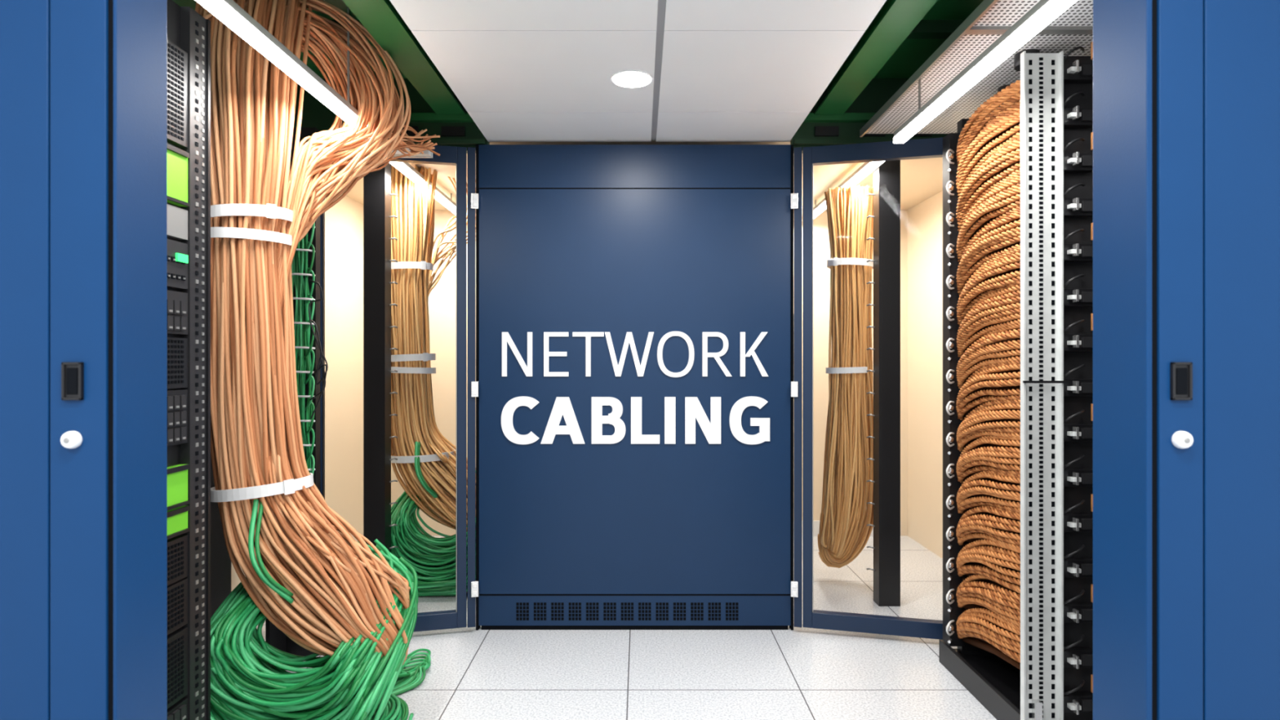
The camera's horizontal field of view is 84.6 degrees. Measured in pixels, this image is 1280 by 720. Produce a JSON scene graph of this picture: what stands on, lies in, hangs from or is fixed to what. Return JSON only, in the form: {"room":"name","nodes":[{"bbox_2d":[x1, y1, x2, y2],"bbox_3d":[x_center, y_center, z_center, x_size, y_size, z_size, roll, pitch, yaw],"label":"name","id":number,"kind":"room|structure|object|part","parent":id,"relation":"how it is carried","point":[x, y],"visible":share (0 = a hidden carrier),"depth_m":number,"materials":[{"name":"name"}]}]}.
{"room":"server room","nodes":[
{"label":"server room","id":0,"kind":"room"},
{"bbox_2d":[231,193,363,591],"bbox_3d":[-1.790,-0.060,2.900,0.080,2.420,3.600,0,0,0],"label":"wall","id":1,"kind":"structure","parent":0,"point":[344,221],"depth_m":4.16,"materials":[{"name":"beige paint"}]},
{"bbox_2d":[0,0,167,719],"bbox_3d":[-1.423,0.107,1.046,1.355,2.085,0.123,0,0,0],"label":"door","id":2,"kind":"structure","parent":1,"relation":"in","point":[83,83],"depth_m":1.00,"materials":[{"name":"blue metal"}]},
{"bbox_2d":[256,535,996,719],"bbox_3d":[0.000,1.175,1.550,4.400,0.050,6.300,0,0,0],"label":"floor","id":3,"kind":"structure","parent":0,"point":[798,673],"depth_m":2.60,"materials":[{"name":"tile"}]},
{"bbox_2d":[167,0,231,719],"bbox_3d":[-1.420,0.115,1.890,0.560,2.030,1.380,0,0,0],"label":"rack","id":4,"kind":"object","parent":3,"relation":"on","point":[199,562],"visible":0.3,"depth_m":1.79,"materials":[{"name":"black metal"}]},
{"bbox_2d":[265,127,319,656],"bbox_3d":[-1.307,0.125,2.680,0.157,2.050,0.160,0,0,0],"label":"vertical cable manager","id":5,"kind":"object","parent":3,"relation":"on","point":[305,266],"visible":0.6,"depth_m":2.69,"materials":[{"name":"green plastic"}]},
{"bbox_2d":[308,279,328,418],"bbox_3d":[-1.204,-0.041,2.628,0.077,0.524,0.019,0,0,9],"label":"cord","id":6,"kind":"object","parent":5,"relation":"attached to","point":[318,368],"visible":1,"depth_m":2.63,"materials":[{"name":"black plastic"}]},
{"bbox_2d":[195,0,439,719],"bbox_3d":[-1.052,-0.018,2.309,0.677,2.331,0.877,0,0,-6],"label":"cable bundle","id":7,"kind":"object","parent":3,"relation":"on","point":[349,602],"visible":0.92,"depth_m":2.07,"materials":[{"name":"brown plastic"}]},
{"bbox_2d":[363,163,397,552],"bbox_3d":[-1.224,0.100,3.360,0.133,2.100,0.160,0,0,0],"label":"post","id":8,"kind":"object","parent":3,"relation":"on","point":[377,193],"visible":0.93,"depth_m":3.28,"materials":[{"name":"black metal"}]},
{"bbox_2d":[320,143,478,631],"bbox_3d":[-0.997,0.115,2.902,0.642,2.020,0.067,0,0,-14],"label":"door","id":9,"kind":"structure","parent":3,"relation":"attached to","point":[449,155],"depth_m":2.95,"materials":[{"name":"blue metal"}]},
{"bbox_2d":[387,147,432,158],"bbox_3d":[-1.040,-0.792,2.688,0.480,0.025,0.055,0,0,0],"label":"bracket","id":10,"kind":"structure","parent":9,"relation":"attached to","point":[427,153],"depth_m":2.68,"materials":[{"name":"metal"}]},
{"bbox_2d":[391,164,467,595],"bbox_3d":[-1.062,-0.004,3.763,0.702,2.303,0.867,0,0,-6],"label":"cable bundle","id":11,"kind":"object","parent":3,"relation":"on","point":[426,462],"visible":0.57,"depth_m":3.52,"materials":[{"name":"brown plastic"}]},
{"bbox_2d":[475,144,793,630],"bbox_3d":[-0.022,0.117,3.442,1.351,2.066,0.915,0,0,0],"label":"panel","id":12,"kind":"object","parent":3,"relation":"on","point":[692,240],"visible":1,"depth_m":2.98,"materials":[{"name":"blue metal"}]},
{"bbox_2d":[501,331,769,444],"bbox_3d":[-0.019,0.118,2.981,1.139,0.480,0.007,0,0,0],"label":"sign lettering","id":13,"kind":"object","parent":12,"relation":"attached to","point":[694,409],"visible":1,"depth_m":2.98,"materials":[{"name":"white paint"}]},
{"bbox_2d":[791,137,943,639],"bbox_3d":[0.952,0.115,2.902,0.642,2.020,0.067,0,0,14],"label":"door","id":14,"kind":"structure","parent":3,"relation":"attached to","point":[929,148],"depth_m":2.95,"materials":[{"name":"blue metal"}]},
{"bbox_2d":[866,160,900,606],"bbox_3d":[1.149,0.100,3.360,0.133,2.100,0.160,0,0,0],"label":"post","id":15,"kind":"object","parent":3,"relation":"on","point":[886,176],"visible":0.99,"depth_m":3.28,"materials":[{"name":"black metal"}]},
{"bbox_2d":[817,185,873,568],"bbox_3d":[1.066,0.106,3.602,0.289,1.954,0.220,0,0,8],"label":"cable bundle","id":16,"kind":"object","parent":15,"relation":"attached to","point":[844,532],"visible":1,"depth_m":3.54,"materials":[{"name":"brown plastic"}]},
{"bbox_2d":[938,41,1093,719],"bbox_3d":[1.279,0.111,1.990,0.322,2.077,1.379,0,0,0],"label":"rack","id":17,"kind":"object","parent":3,"relation":"on","point":[993,682],"depth_m":2.24,"materials":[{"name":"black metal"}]},
{"bbox_3d":[1.167,0.094,2.336,0.104,1.903,0.542,0,0,0],"label":"twisted cable coil","id":18,"kind":"part","parent":17,"relation":"part of","materials":[{"name":"orange plastic"}]},
{"bbox_2d":[1020,50,1066,719],"bbox_3d":[1.170,0.127,2.042,0.124,2.045,0.027,0,0,0],"label":"steel post","id":19,"kind":"object","parent":17,"relation":"attached to","point":[1042,74],"depth_m":2.05,"materials":[{"name":"silver metal"}]},
{"bbox_2d":[342,0,942,210],"bbox_3d":[0.000,-0.974,1.650,4.400,0.073,5.900,0,0,0],"label":"ceiling","id":20,"kind":"structure","parent":0,"point":[525,72],"depth_m":2.24,"materials":[{"name":"tile"}]},
{"bbox_2d":[172,0,489,153],"bbox_3d":[-1.198,-1.065,2.080,1.085,0.330,1.960,0,0,0],"label":"steel beam","id":21,"kind":"structure","parent":20,"relation":"attached to","point":[435,108],"depth_m":2.80,"materials":[{"name":"green metal"}]},
{"bbox_2d":[195,0,358,125],"bbox_3d":[-0.955,-0.999,1.825,0.038,0.422,1.350,0,0,0],"label":"led light strip","id":22,"kind":"object","parent":21,"relation":"attached to","point":[232,15],"visible":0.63,"depth_m":1.86,"materials":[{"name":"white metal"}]},
{"bbox_2d":[389,161,456,215],"bbox_3d":[-1.110,-0.934,3.725,0.038,0.092,1.210,0,0,0],"label":"led light strip","id":23,"kind":"object","parent":20,"relation":"attached to","point":[405,168],"visible":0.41,"depth_m":3.52,"materials":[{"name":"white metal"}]},
{"bbox_2d":[610,69,653,88],"bbox_3d":[-0.027,-0.934,2.340,0.141,0.007,0.141,0,0,0],"label":"recessed light","id":24,"kind":"object","parent":20,"relation":"in","point":[631,78],"visible":1,"depth_m":2.33,"materials":[{"name":"white plastic"}]},
{"bbox_2d":[813,160,884,219],"bbox_3d":[1.075,-0.934,3.810,0.038,0.092,1.380,0,0,0],"label":"led light strip","id":25,"kind":"object","parent":20,"relation":"attached to","point":[866,168],"visible":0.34,"depth_m":3.48,"materials":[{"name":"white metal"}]},
{"bbox_2d":[790,0,983,153],"bbox_3d":[1.198,-1.065,2.080,1.085,0.330,1.960,0,0,0],"label":"steel beam","id":26,"kind":"structure","parent":20,"relation":"attached to","point":[903,34],"depth_m":2.72,"materials":[{"name":"green metal"}]},
{"bbox_2d":[859,0,1093,142],"bbox_3d":[1.171,-0.876,2.025,0.499,0.177,1.850,0,0,0],"label":"perforated ceiling tray","id":27,"kind":"object","parent":20,"relation":"attached to","point":[1073,28],"depth_m":2.13,"materials":[{"name":"white metal"}]},
{"bbox_3d":[0.940,-0.869,1.855,0.038,0.162,1.410,0,0,0],"label":"led light strip","id":28,"kind":"part","parent":27,"relation":"part of","materials":[{"name":"white plastic"}]},
{"bbox_2d":[391,210,907,535],"bbox_3d":[0.000,-0.060,4.650,3.500,2.420,0.100,0,0,0],"label":"wall","id":29,"kind":"structure","parent":0,"point":[442,298],"depth_m":4.60,"materials":[{"name":"beige paint"}]},
{"bbox_2d":[801,520,873,536],"bbox_3d":[1.200,1.100,4.591,1.000,0.100,0.013,0,0,0],"label":"baseboard","id":30,"kind":"structure","parent":29,"relation":"attached to","point":[815,523],"depth_m":4.59,"materials":[{"name":"white plastic"}]},
{"bbox_2d":[907,191,942,558],"bbox_3d":[1.790,-0.060,2.900,0.080,2.420,3.600,0,0,0],"label":"wall","id":31,"kind":"structure","parent":0,"point":[925,220],"depth_m":4.31,"materials":[{"name":"beige paint"}]},
{"bbox_2d":[1093,0,1279,719],"bbox_3d":[1.411,0.107,1.052,1.379,2.085,0.135,0,0,0],"label":"sliding door","id":32,"kind":"structure","parent":31,"relation":"in","point":[1186,93],"depth_m":1.00,"materials":[{"name":"blue"}]}
]}

